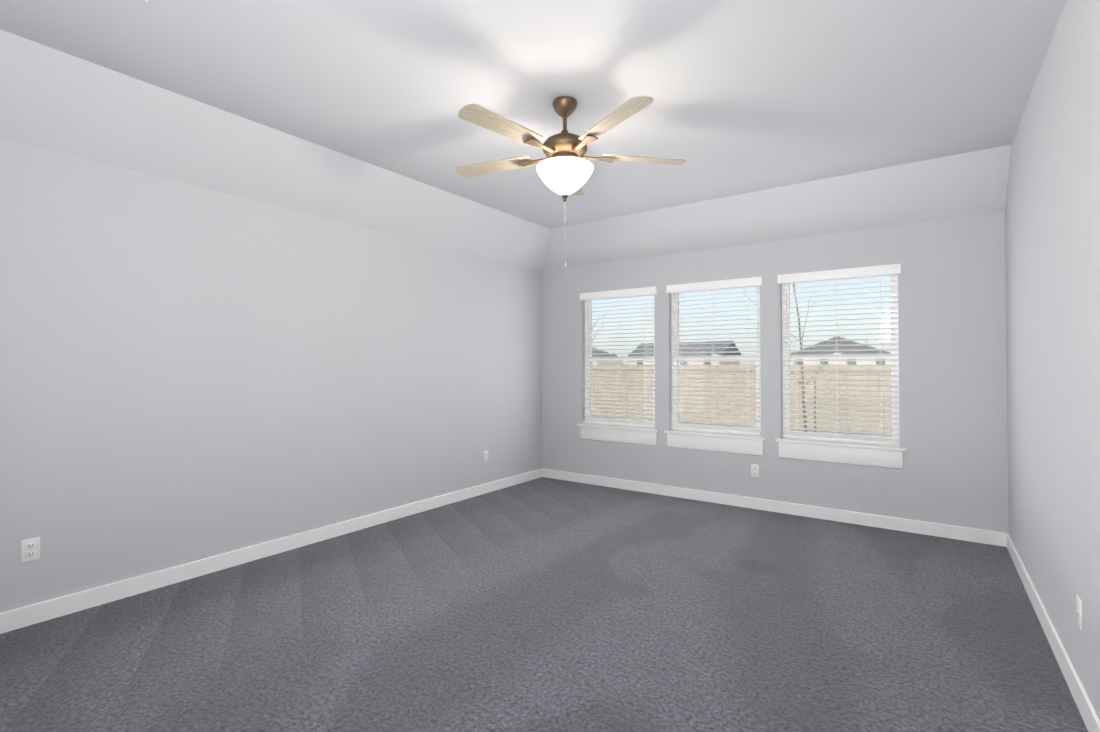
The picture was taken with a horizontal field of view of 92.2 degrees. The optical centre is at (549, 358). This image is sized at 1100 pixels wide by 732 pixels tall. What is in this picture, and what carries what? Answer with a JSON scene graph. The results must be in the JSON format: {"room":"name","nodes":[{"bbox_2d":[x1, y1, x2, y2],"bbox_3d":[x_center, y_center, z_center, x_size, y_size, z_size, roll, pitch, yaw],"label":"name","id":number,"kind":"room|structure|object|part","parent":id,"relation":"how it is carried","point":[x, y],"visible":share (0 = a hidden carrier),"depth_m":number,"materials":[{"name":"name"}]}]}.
{"room":"empty bedroom","nodes":[
{"label":"empty bedroom","id":0,"kind":"room"},
{"bbox_2d":[0,138,541,612],"bbox_3d":[-1.764,-0.139,4.069,0.140,3.020,5.850,-1,-1,35],"label":"wall","id":1,"kind":"structure","parent":0,"point":[188,372],"depth_m":3.41,"materials":[{"name":"grey paint"}]},
{"bbox_2d":[21,537,39,562],"bbox_3d":[-2.639,0.974,2.692,0.009,0.115,0.070,-1,-1,35],"label":"electrical outlet","id":2,"kind":"object","parent":1,"relation":"attached to","point":[30,549],"visible":1,"depth_m":2.69,"materials":[{"name":"plastic"}]},
{"bbox_2d":[0,468,542,633],"bbox_3d":[-1.701,1.321,4.004,0.014,0.100,5.570,-1,-1,35],"label":"baseboard","id":3,"kind":"structure","parent":1,"relation":"attached to","point":[21,617],"depth_m":3.39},
{"bbox_2d":[484,450,487,461],"bbox_3d":[-0.660,1.012,5.477,0.009,0.115,0.070,-1,-1,35],"label":"electrical outlet","id":4,"kind":"object","parent":1,"relation":"attached to","point":[486,456],"visible":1,"depth_m":5.47,"materials":[{"name":"plastic"}]},
{"bbox_2d":[0,0,1065,270],"bbox_3d":[0.005,-1.278,2.829,4.260,0.437,5.630,-1,-1,35],"label":"ceiling","id":5,"kind":"structure","parent":0,"point":[772,120],"depth_m":2.94,"materials":[{"name":"paint"}]},
{"bbox_2d":[456,96,685,267],"bbox_3d":[0.042,-0.974,2.965,1.367,0.940,1.359,-1,-1,35],"label":"ceiling fan","id":6,"kind":"object","parent":5,"relation":"hanging from","point":[564,169],"visible":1,"depth_m":2.88,"materials":[{"name":"beige wood"}]},
{"label":"blade","id":7,"kind":"part","parent":6,"relation":"part of","materials":[{"name":"beige wood"}]},
{"bbox_3d":[-0.237,-1.155,2.639,0.128,0.006,0.505,-13,-9,42],"label":"blade","id":8,"kind":"part","parent":6,"relation":"part of","materials":[{"name":"brown wood"}]},
{"bbox_3d":[0.084,-0.998,2.978,0.320,0.161,0.320,-1,-1,35],"label":"lamp shade","id":9,"kind":"part","parent":6,"relation":"part of","materials":[{"name":"white glass"}]},
{"bbox_3d":[0.142,-1.144,3.443,0.128,0.006,0.505,9,0,7],"label":"blade","id":10,"kind":"part","parent":6,"relation":"part of","materials":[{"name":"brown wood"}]},
{"bbox_3d":[0.309,-1.157,2.570,0.128,0.006,0.505,-10,4,-29],"label":"blade","id":11,"kind":"part","parent":6,"relation":"part of","materials":[{"name":"brown wood"}]},
{"bbox_3d":[0.543,-1.149,3.067,0.505,0.006,0.128,0,8,-11],"label":"blade","id":12,"kind":"part","parent":6,"relation":"part of","materials":[{"name":"brown wood"}]},
{"bbox_2d":[0,477,1087,731],"bbox_3d":[0.005,1.413,2.790,4.480,0.120,5.850,-1,-1,35],"label":"floor","id":13,"kind":"structure","parent":0,"point":[546,605],"depth_m":2.58,"materials":[{"name":"carpet"}]},
{"bbox_2d":[542,212,1008,532],"bbox_3d":[1.659,-0.123,5.139,4.200,3.020,0.140,-1,-1,35],"label":"wall","id":14,"kind":"structure","parent":0,"point":[953,438],"depth_m":4.36,"materials":[{"name":"grey paint"}]},
{"bbox_2d":[577,423,658,445],"bbox_3d":[0.731,0.818,5.719,0.975,0.165,0.101,-1,-1,35],"label":"window sill","id":15,"kind":"structure","parent":14,"relation":"attached to","point":[633,435],"depth_m":5.67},
{"bbox_2d":[585,294,654,427],"bbox_3d":[0.777,0.013,5.795,0.885,1.485,0.080,-1,-1,35],"label":"window","id":16,"kind":"structure","parent":14,"relation":"in","point":[596,359],"depth_m":5.89,"materials":[{"name":"white plastic"}]},
{"bbox_2d":[580,286,656,426],"bbox_3d":[0.733,-0.009,5.734,0.925,1.452,0.082,-1,-1,35],"label":"window blind","id":17,"kind":"object","parent":16,"relation":"attached to","point":[624,293],"visible":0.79,"depth_m":5.73,"materials":[{"name":"white plastic"}]},
{"bbox_2d":[664,430,765,455],"bbox_3d":[1.579,0.809,5.117,0.975,0.165,0.101,-1,-1,35],"label":"window sill","id":18,"kind":"structure","parent":14,"relation":"attached to","point":[735,443],"depth_m":5.07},
{"bbox_2d":[672,287,760,435],"bbox_3d":[1.625,0.005,5.193,0.885,1.485,0.080,-1,-1,35],"label":"window","id":19,"kind":"structure","parent":14,"relation":"in","point":[709,358],"depth_m":5.21,"materials":[{"name":"white plastic"}]},
{"bbox_2d":[666,277,761,434],"bbox_3d":[1.581,-0.017,5.131,0.925,1.452,0.082,-1,-1,35],"label":"window blind","id":20,"kind":"object","parent":19,"relation":"attached to","point":[746,283],"visible":0.88,"depth_m":5.11,"materials":[{"name":"white plastic"}]},
{"bbox_2d":[751,464,758,476],"bbox_3d":[1.885,1.033,4.871,0.070,0.115,0.009,-1,-1,35],"label":"electrical outlet","id":21,"kind":"object","parent":14,"relation":"attached to","point":[754,470],"visible":1,"depth_m":4.87,"materials":[{"name":"plastic"}]},
{"bbox_2d":[542,468,1006,546],"bbox_3d":[1.615,1.336,5.056,4.172,0.100,0.014,-1,-1,35],"label":"baseboard","id":22,"kind":"structure","parent":14,"relation":"attached to","point":[942,530],"depth_m":4.63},
{"bbox_2d":[775,274,905,468],"bbox_3d":[2.463,0.068,4.541,0.975,1.630,0.170,-1,-1,35],"label":"window","id":23,"kind":"structure","parent":14,"relation":"in","point":[892,288],"depth_m":4.48,"materials":[{"name":"white plastic"}]},
{"bbox_2d":[777,264,900,444],"bbox_3d":[2.445,-0.026,4.517,0.925,1.452,0.082,-1,-1,35],"label":"window blind","id":24,"kind":"object","parent":23,"relation":"attached to","point":[850,273],"visible":0.98,"depth_m":4.49,"materials":[{"name":"white plastic"}]},
{"bbox_3d":[2.443,0.800,4.503,0.975,0.165,0.101,-1,-1,35],"label":"window stool apron","id":25,"kind":"part","parent":23,"relation":"part of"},
{"bbox_2d":[1005,0,1099,718],"bbox_3d":[1.774,-0.174,1.556,0.140,3.020,5.850,-1,-1,35],"label":"wall","id":26,"kind":"structure","parent":0,"point":[1052,238],"depth_m":2.31,"materials":[{"name":"grey paint"}]},
{"bbox_2d":[1006,533,1099,731],"bbox_3d":[1.712,1.286,1.579,0.014,0.100,5.570,-1,-1,35],"label":"baseboard","id":27,"kind":"structure","parent":26,"relation":"attached to","point":[1089,715],"depth_m":2.33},
{"bbox_2d":[1075,594,1081,630],"bbox_3d":[2.045,0.983,2.052,0.012,0.115,0.070,-1,-1,35],"label":"electrical outlet","id":28,"kind":"object","parent":26,"relation":"attached to","point":[1078,610],"visible":0.96,"depth_m":2.04,"materials":[{"name":"plastic"}]},
{"label":"outside","id":29,"kind":"structure","parent":0,"visible":0},
{"bbox_2d":[591,375,891,436],"bbox_3d":[70.208,2.964,87.933,260.000,0.200,214.270,-1,-1,35],"label":"ground","id":30,"kind":"structure","parent":29,"point":[756,427],"depth_m":14.32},
{"bbox_2d":[592,347,622,364],"bbox_3d":[5.266,0.387,103.615,15.800,5.400,10.800,-1,-1,35],"label":"house","id":31,"kind":"structure","parent":30,"relation":"on","point":[604,355],"depth_m":100.06,"materials":[{"name":"grey"}]},
{"bbox_2d":[627,341,740,364],"bbox_3d":[21.011,0.138,82.615,14.800,5.300,10.800,-1,-1,35],"label":"house","id":32,"kind":"structure","parent":30,"relation":"on","point":[689,354],"depth_m":78.92,"materials":[{"name":"brick"}]},
{"bbox_2d":[591,364,891,432],"bbox_3d":[9.398,0.929,11.010,70.000,1.622,0.080,-1,-1,35],"label":"fence","id":33,"kind":"object","parent":30,"relation":"on","point":[754,390],"depth_m":14.02,"materials":[{"name":"brown wood"}]},
{"bbox_2d":[744,284,844,431],"bbox_3d":[5.486,-0.732,11.885,2.049,5.033,2.126,-1,-1,35],"label":"tree","id":34,"kind":"object","parent":30,"relation":"on","point":[803,397],"depth_m":11.73,"materials":[{"name":"brown plant"}]},
{"bbox_2d":[790,336,890,377],"bbox_3d":[41.605,-0.115,75.344,13.800,5.600,10.800,-1,-1,35],"label":"house","id":35,"kind":"structure","parent":30,"relation":"on","point":[843,352],"depth_m":71.00,"materials":[{"name":"grey"}]}
]}

